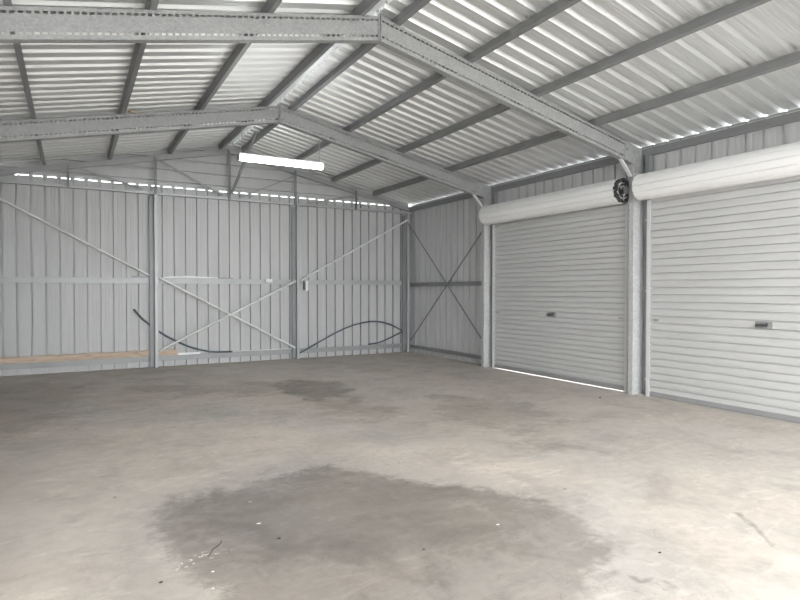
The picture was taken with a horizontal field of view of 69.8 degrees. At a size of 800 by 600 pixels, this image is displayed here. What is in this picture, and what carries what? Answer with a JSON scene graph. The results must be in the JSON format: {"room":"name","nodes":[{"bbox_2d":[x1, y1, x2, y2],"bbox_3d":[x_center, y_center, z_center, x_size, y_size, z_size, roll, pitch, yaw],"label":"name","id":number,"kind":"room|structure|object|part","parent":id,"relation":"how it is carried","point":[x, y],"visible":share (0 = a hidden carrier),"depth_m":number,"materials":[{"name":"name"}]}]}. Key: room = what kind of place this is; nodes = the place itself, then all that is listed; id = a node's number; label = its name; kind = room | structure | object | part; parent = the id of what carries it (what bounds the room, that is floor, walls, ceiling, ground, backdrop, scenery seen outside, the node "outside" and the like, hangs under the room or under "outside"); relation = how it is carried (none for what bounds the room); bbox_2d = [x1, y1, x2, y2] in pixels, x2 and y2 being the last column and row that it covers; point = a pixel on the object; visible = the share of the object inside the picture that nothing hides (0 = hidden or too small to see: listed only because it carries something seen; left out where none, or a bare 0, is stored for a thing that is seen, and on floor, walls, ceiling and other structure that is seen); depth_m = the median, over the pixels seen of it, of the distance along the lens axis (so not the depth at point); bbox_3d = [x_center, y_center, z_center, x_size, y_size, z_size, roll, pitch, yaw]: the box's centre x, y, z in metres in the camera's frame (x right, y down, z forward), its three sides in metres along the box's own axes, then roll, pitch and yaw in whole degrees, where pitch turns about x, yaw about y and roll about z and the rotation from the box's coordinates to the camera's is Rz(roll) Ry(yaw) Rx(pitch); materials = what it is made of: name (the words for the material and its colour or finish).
{"room":"metal shed garage","nodes":[
{"label":"metal shed garage","id":0,"kind":"room"},
{"bbox_2d":[0,142,408,375],"bbox_3d":[-3.323,-0.902,11.262,8.122,4.370,0.062,-1,1,-30],"label":"wall","id":1,"kind":"structure","parent":0,"point":[201,237],"depth_m":10.92,"materials":[{"name":"grey metal"}]},
{"bbox_2d":[0,343,405,369],"bbox_3d":[-3.305,1.071,11.232,8.032,0.095,0.055,-1,1,-30],"label":"beam","id":2,"kind":"structure","parent":1,"relation":"attached to","point":[397,345],"depth_m":10.82,"materials":[{"name":"grey metal"}]},
{"bbox_2d":[0,349,176,363],"bbox_3d":[-5.447,0.980,10.001,2.930,0.120,0.043,-1,1,-30],"label":"plank","id":3,"kind":"object","parent":2,"relation":"on","point":[100,355],"visible":0.98,"depth_m":9.94,"materials":[{"name":"brown wood"}]},
{"bbox_2d":[133,309,231,352],"bbox_3d":[-4.047,0.591,10.768,1.754,0.881,0.084,-1,1,-30],"label":"pipe","id":4,"kind":"object","parent":2,"relation":"on","point":[135,311],"visible":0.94,"depth_m":10.75,"materials":[{"name":"black plastic"}]},
{"bbox_2d":[178,352,199,354],"bbox_3d":[-3.986,1.010,10.841,0.400,0.035,0.040,-1,1,-30],"label":"metal offcut","id":5,"kind":"object","parent":2,"relation":"on","point":[187,353],"visible":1,"depth_m":10.84,"materials":[{"name":"white metal"}]},
{"bbox_2d":[233,348,291,351],"bbox_3d":[-2.746,1.005,11.545,1.210,0.023,0.026,-1,1,-30],"label":"rod","id":6,"kind":"object","parent":2,"relation":"on","point":[280,348],"visible":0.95,"depth_m":11.53,"materials":[{"name":"white metal"}]},
{"bbox_2d":[0,276,405,290],"bbox_3d":[-3.292,-0.317,11.188,8.032,0.282,0.108,-1,1,-30],"label":"beam","id":7,"kind":"structure","parent":1,"relation":"attached to","point":[2,279],"depth_m":10.82,"materials":[{"name":"grey metal"}]},
{"bbox_2d":[132,276,147,277],"bbox_3d":[-4.715,-0.416,10.393,0.270,0.032,0.040,-1,1,-30],"label":"steel offcut","id":8,"kind":"object","parent":7,"relation":"on","point":[132,276],"visible":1,"depth_m":10.38,"materials":[{"name":"grey metal"}]},
{"bbox_3d":[-3.947,-0.431,10.812,1.000,0.043,0.013,-1,1,-30],"label":"metal strip","id":9,"kind":"part","parent":7,"relation":"part of","materials":[{"name":"grey metal"}]},
{"bbox_3d":[-1.956,-0.293,11.917,0.107,0.210,0.030,0,1,-19],"label":"girt bracket","id":10,"kind":"part","parent":7,"relation":"part of","materials":[{"name":"white metal"}]},
{"bbox_3d":[-1.932,-0.293,11.919,0.056,0.210,0.026,-1,1,-30],"label":"plate","id":11,"kind":"part","parent":7,"relation":"part of","materials":[{"name":"white metal"}]},
{"bbox_2d":[0,351,799,599],"bbox_3d":[-0.136,1.370,5.717,8.122,0.120,12.790,-1,1,-30],"label":"floor","id":12,"kind":"structure","parent":0,"point":[378,476],"depth_m":4.15,"materials":[{"name":"concrete"}]},
{"bbox_2d":[149,194,158,367],"bbox_3d":[-4.477,-0.342,10.444,0.147,3.155,0.106,-1,1,-30],"label":"column","id":13,"kind":"structure","parent":12,"relation":"on","point":[153,213],"depth_m":10.45,"materials":[{"name":"grey metal"}]},
{"bbox_2d":[0,198,149,275],"bbox_3d":[-5.653,-1.120,9.806,2.528,1.403,0.040,-1,1,-30],"label":"tube","id":14,"kind":"object","parent":13,"relation":"attached to","point":[1,199],"visible":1,"depth_m":9.81,"materials":[{"name":"grey metal"}]},
{"bbox_3d":[-4.525,-0.327,10.461,0.082,3.125,0.028,-1,1,-30],"label":"plate","id":15,"kind":"part","parent":13,"relation":"part of","materials":[{"name":"grey metal"}]},
{"bbox_3d":[-4.440,-0.342,10.445,0.052,3.155,0.055,-1,1,-30],"label":"post","id":16,"kind":"part","parent":13,"relation":"part of","materials":[{"name":"grey metal"}]},
{"bbox_2d":[159,277,295,348],"bbox_3d":[-3.256,0.291,11.076,2.588,1.433,0.040,-1,1,-30],"label":"tube","id":17,"kind":"object","parent":13,"relation":"attached to","point":[160,278],"visible":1,"depth_m":11.00,"materials":[{"name":"grey metal"}]},
{"bbox_2d":[0,104,491,366],"bbox_3d":[-1.806,-0.836,8.607,8.094,4.202,0.106,-1,1,-30],"label":"frame","id":18,"kind":"object","parent":12,"relation":"on","point":[483,191],"visible":1,"depth_m":8.50,"materials":[{"name":"grey metal"}]},
{"bbox_2d":[128,110,140,113],"bbox_3d":[-3.527,-2.497,7.613,0.167,0.043,0.056,-1,1,-30],"label":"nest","id":19,"kind":"object","parent":18,"relation":"on","point":[129,111],"visible":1,"depth_m":7.59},
{"bbox_3d":[-1.788,-2.776,8.544,0.044,0.269,0.030,-1,1,-30],"label":"apex plate","id":20,"kind":"part","parent":18,"relation":"part of","materials":[{"name":"grey metal"}]},
{"bbox_2d":[237,125,324,170],"bbox_3d":[-1.772,-2.283,8.618,1.324,0.516,0.116,-1,1,-30],"label":"strip light","id":21,"kind":"object","parent":18,"relation":"hanging from","point":[240,156],"visible":1,"depth_m":8.58,"materials":[{"name":"white plastic"}]},
{"bbox_2d":[240,156,322,169],"bbox_3d":[-1.772,-2.054,8.622,1.280,0.052,0.112,-1,1,-30],"label":"diffuser","id":22,"kind":"object","parent":21,"relation":"attached to","point":[260,159],"depth_m":8.59,"materials":[{"name":"white plastic"}]},
{"bbox_2d":[410,231,481,340],"bbox_3d":[0.921,-0.236,11.818,0.028,2.360,2.757,-1,1,-30],"label":"tube","id":23,"kind":"object","parent":18,"relation":"attached to","point":[481,231],"visible":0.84,"depth_m":11.69,"materials":[{"name":"grey metal"}]},
{"bbox_3d":[1.550,-1.943,10.472,0.394,0.396,0.014,-1,1,-30],"label":"knee plate","id":24,"kind":"part","parent":18,"relation":"part of","materials":[{"name":"grey metal"}]},
{"bbox_2d":[291,205,299,358],"bbox_3d":[-2.137,-0.363,11.780,0.147,3.155,0.106,-1,1,-30],"label":"column","id":25,"kind":"structure","parent":12,"relation":"on","point":[295,247],"depth_m":11.78,"materials":[{"name":"grey metal"}]},
{"bbox_2d":[0,149,410,213],"bbox_3d":[-3.246,-2.435,11.114,8.032,0.999,0.120,-1,1,-30],"label":"truss","id":26,"kind":"object","parent":25,"relation":"on","point":[76,165],"visible":1,"depth_m":10.71,"materials":[{"name":"grey metal"}]},
{"bbox_3d":[-5.636,-2.105,9.729,0.040,0.373,0.030,-1,1,-30],"label":"web post","id":27,"kind":"part","parent":26,"relation":"part of","materials":[{"name":"grey metal"}]},
{"bbox_3d":[-4.437,-2.262,10.411,0.040,0.666,0.030,-1,1,-30],"label":"web post","id":28,"kind":"part","parent":26,"relation":"part of","materials":[{"name":"grey metal"}]},
{"bbox_3d":[-3.291,-2.413,11.063,0.040,0.946,0.030,-1,1,-30],"label":"web post","id":29,"kind":"part","parent":26,"relation":"part of","materials":[{"name":"grey metal"}]},
{"bbox_2d":[231,132,257,193],"bbox_3d":[-2.848,-2.462,10.422,0.046,0.856,1.479,-1,1,-32],"label":"brace","id":30,"kind":"object","parent":26,"relation":"attached to","point":[255,134],"visible":1,"depth_m":10.44,"materials":[{"name":"grey metal"}]},
{"bbox_3d":[-2.136,-2.295,11.725,0.040,0.689,0.030,-1,1,-30],"label":"web post","id":31,"kind":"part","parent":26,"relation":"part of","materials":[{"name":"grey metal"}]},
{"bbox_3d":[-0.946,-2.160,12.406,0.040,0.398,0.030,-1,1,-30],"label":"web post","id":32,"kind":"part","parent":26,"relation":"part of","materials":[{"name":"grey metal"}]},
{"bbox_2d":[160,280,295,351],"bbox_3d":[-3.236,0.269,11.030,2.597,1.319,0.040,-1,1,-30],"label":"tube","id":33,"kind":"object","parent":25,"relation":"attached to","point":[291,283],"visible":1,"depth_m":10.98,"materials":[{"name":"grey metal"}]},
{"bbox_3d":[-2.184,-0.348,11.798,0.082,3.125,0.028,-1,1,-30],"label":"plate","id":34,"kind":"part","parent":25,"relation":"part of","materials":[{"name":"grey metal"}]},
{"bbox_3d":[-2.100,-0.363,11.781,0.052,3.155,0.055,-1,1,-30],"label":"post","id":35,"kind":"part","parent":25,"relation":"part of","materials":[{"name":"grey metal"}]},
{"bbox_2d":[300,321,401,352],"bbox_3d":[-1.003,0.790,12.485,2.567,0.654,0.064,-1,1,-31],"label":"pipe","id":36,"kind":"object","parent":25,"relation":"attached to","point":[365,321],"visible":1,"depth_m":12.60,"materials":[{"name":"black plastic"}]},
{"bbox_2d":[300,220,407,280],"bbox_3d":[-0.942,-1.105,12.376,2.558,1.413,0.040,-1,1,-30],"label":"tube","id":37,"kind":"object","parent":25,"relation":"attached to","point":[376,237],"visible":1,"depth_m":12.31,"materials":[{"name":"grey metal"}]},
{"bbox_2d":[0,6,643,394],"bbox_3d":[-0.212,-0.792,5.816,8.094,4.202,0.106,-1,1,-30],"label":"frame","id":38,"kind":"object","parent":12,"relation":"on","point":[16,19],"visible":1,"depth_m":5.53,"materials":[{"name":"grey metal"}]},
{"bbox_2d":[3,0,45,164],"bbox_3d":[-2.860,-2.218,4.160,0.070,0.103,12.625,-1,1,-30],"label":"purlin","id":39,"kind":"structure","parent":38,"relation":"attached to","point":[17,46],"depth_m":5.77,"materials":[{"name":"grey metal"}]},
{"bbox_2d":[107,0,158,158],"bbox_3d":[-2.001,-2.436,4.647,0.070,0.103,12.625,-1,1,-30],"label":"purlin","id":40,"kind":"structure","parent":38,"relation":"attached to","point":[139,48],"depth_m":6.26,"materials":[{"name":"grey metal"}]},
{"bbox_2d":[167,0,282,153],"bbox_3d":[-1.141,-2.654,5.135,0.070,0.103,12.625,-1,1,-30],"label":"purlin","id":41,"kind":"structure","parent":38,"relation":"attached to","point":[270,6],"depth_m":6.72,"materials":[{"name":"grey metal"}]},
{"bbox_2d":[218,0,379,149],"bbox_3d":[-0.342,-2.857,5.588,0.070,0.103,12.625,-1,1,-30],"label":"purlin","id":42,"kind":"structure","parent":38,"relation":"attached to","point":[365,6],"depth_m":7.14,"materials":[{"name":"grey metal"}]},
{"bbox_2d":[241,0,431,151],"bbox_3d":[0.027,-2.859,5.799,0.070,0.103,12.625,-1,1,-30],"label":"purlin","id":43,"kind":"structure","parent":38,"relation":"attached to","point":[414,7],"depth_m":7.03,"materials":[{"name":"grey metal"}]},
{"bbox_3d":[-0.193,-2.732,5.752,0.044,0.269,0.030,-1,1,-30],"label":"apex plate","id":44,"kind":"part","parent":38,"relation":"part of","materials":[{"name":"grey metal"}]},
{"bbox_2d":[286,0,581,166],"bbox_3d":[0.826,-2.671,6.258,0.070,0.103,12.625,-1,1,-30],"label":"roof purlin","id":45,"kind":"structure","parent":38,"relation":"attached to","point":[557,7],"depth_m":6.22,"materials":[{"name":"grey metal"}]},
{"bbox_2d":[331,0,771,181],"bbox_3d":[1.686,-2.468,6.752,0.070,0.103,12.625,-1,1,-30],"label":"roof purlin","id":46,"kind":"structure","parent":38,"relation":"attached to","point":[737,7],"depth_m":5.93,"materials":[{"name":"grey metal"}]},
{"bbox_2d":[372,51,799,195],"bbox_3d":[2.546,-2.266,7.246,0.070,0.103,12.625,-1,1,-30],"label":"roof purlin","id":47,"kind":"structure","parent":38,"relation":"attached to","point":[791,59],"depth_m":6.63,"materials":[{"name":"grey metal"}]},
{"bbox_2d":[409,111,799,211],"bbox_3d":[3.346,-1.984,7.694,0.055,0.095,12.600,-1,1,-30],"label":"roof purlin","id":48,"kind":"structure","parent":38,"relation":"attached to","point":[793,117],"depth_m":7.54,"materials":[{"name":"grey metal"}]},
{"bbox_3d":[3.144,-1.899,7.681,0.394,0.396,0.014,-1,1,-30],"label":"knee plate","id":49,"kind":"part","parent":38,"relation":"part of","materials":[{"name":"grey metal"}]},
{"bbox_2d":[402,214,408,351],"bbox_3d":[0.140,-0.384,13.080,0.147,3.155,0.106,-1,1,-30],"label":"column","id":50,"kind":"structure","parent":12,"relation":"on","point":[407,215],"depth_m":13.08,"materials":[{"name":"grey metal"}]},
{"bbox_3d":[0.093,-0.369,13.098,0.082,3.125,0.028,-1,1,-30],"label":"plate","id":51,"kind":"part","parent":50,"relation":"part of","materials":[{"name":"grey metal"}]},
{"bbox_3d":[0.177,-0.384,13.081,0.052,3.155,0.055,-1,1,-30],"label":"post","id":52,"kind":"part","parent":50,"relation":"part of","materials":[{"name":"grey metal"}]},
{"bbox_2d":[408,223,480,338],"bbox_3d":[0.881,-0.461,11.815,0.028,2.530,2.798,-1,1,-30],"label":"tube","id":53,"kind":"object","parent":50,"relation":"attached to","point":[408,223],"visible":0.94,"depth_m":11.68,"materials":[{"name":"grey metal"}]},
{"bbox_2d":[0,0,799,206],"bbox_3d":[-0.173,-2.473,5.722,8.573,1.067,12.841,-1,1,-30],"label":"ceiling","id":54,"kind":"structure","parent":0,"point":[65,79],"depth_m":6.64,"materials":[{"name":"grey metal"}]},
{"bbox_2d":[409,110,799,392],"bbox_3d":[3.380,-0.360,7.756,0.035,3.395,12.691,-1,1,-30],"label":"wall","id":55,"kind":"structure","parent":0,"point":[447,232],"depth_m":11.45,"materials":[{"name":"grey metal"}]},
{"bbox_2d":[409,344,480,359],"bbox_3d":[0.943,1.074,11.949,0.053,0.075,2.910,-1,1,-30],"label":"beam","id":56,"kind":"structure","parent":55,"relation":"attached to","point":[475,356],"depth_m":11.89,"materials":[{"name":"grey metal"}]},
{"bbox_2d":[409,281,480,286],"bbox_3d":[0.943,-0.330,11.927,0.053,0.085,2.910,-1,1,-30],"label":"beam","id":57,"kind":"structure","parent":55,"relation":"attached to","point":[469,283],"depth_m":11.84,"materials":[{"name":"grey metal"}]},
{"bbox_2d":[479,178,628,391],"bbox_3d":[2.321,-0.348,9.109,0.436,3.210,3.080,-1,1,-30],"label":"door","id":58,"kind":"structure","parent":55,"relation":"in","point":[559,290],"depth_m":8.89,"materials":[{"name":"metal"}]},
{"bbox_3d":[1.734,-0.370,10.506,0.070,3.210,0.070,-1,1,-30],"label":"jamb post","id":59,"kind":"part","parent":58,"relation":"part of","materials":[{"name":"white metal"}]},
{"bbox_3d":[2.426,0.236,9.172,0.008,0.080,0.180,-1,1,-30],"label":"lock plate","id":60,"kind":"part","parent":58,"relation":"part of","materials":[{"name":"grey metal"}]},
{"bbox_2d":[479,179,626,224],"bbox_3d":[2.279,-1.502,9.070,0.342,0.340,2.915,-1,1,-30],"label":"curtain","id":61,"kind":"object","parent":58,"relation":"hanging from","point":[597,197],"depth_m":8.73,"materials":[{"name":"white metal"}]},
{"bbox_3d":[2.426,1.204,9.196,0.028,0.050,2.855,-1,1,-30],"label":"rail","id":62,"kind":"part","parent":58,"relation":"part of","materials":[{"name":"white metal"}]},
{"bbox_2d":[632,141,799,423],"bbox_3d":[3.923,-0.304,6.304,0.436,3.210,3.080,-1,1,-30],"label":"door","id":63,"kind":"structure","parent":55,"relation":"in","point":[722,252],"depth_m":6.70,"materials":[{"name":"metal"}]},
{"bbox_3d":[3.335,-0.326,7.702,0.070,3.210,0.070,-1,1,-30],"label":"jamb post","id":64,"kind":"part","parent":63,"relation":"part of","materials":[{"name":"grey metal"}]},
{"bbox_2d":[632,141,799,199],"bbox_3d":[3.881,-1.458,6.265,0.342,0.340,2.915,-1,1,-30],"label":"curtain","id":65,"kind":"object","parent":63,"relation":"hanging from","point":[777,165],"depth_m":6.48,"materials":[{"name":"white metal"}]},
{"bbox_3d":[4.027,1.256,6.392,0.028,0.050,2.855,-1,1,-30],"label":"rail","id":66,"kind":"part","parent":63,"relation":"part of","materials":[{"name":"grey metal"}]},
{"bbox_3d":[4.005,0.276,6.341,0.065,0.044,0.127,-1,1,-30],"label":"handle","id":67,"kind":"part","parent":63,"relation":"part of","materials":[{"name":"metal"}]},
{"bbox_3d":[4.032,0.280,6.359,0.008,0.080,0.180,-1,1,-30],"label":"lock plate","id":68,"kind":"part","parent":63,"relation":"part of","materials":[{"name":"grey metal"}]}
]}

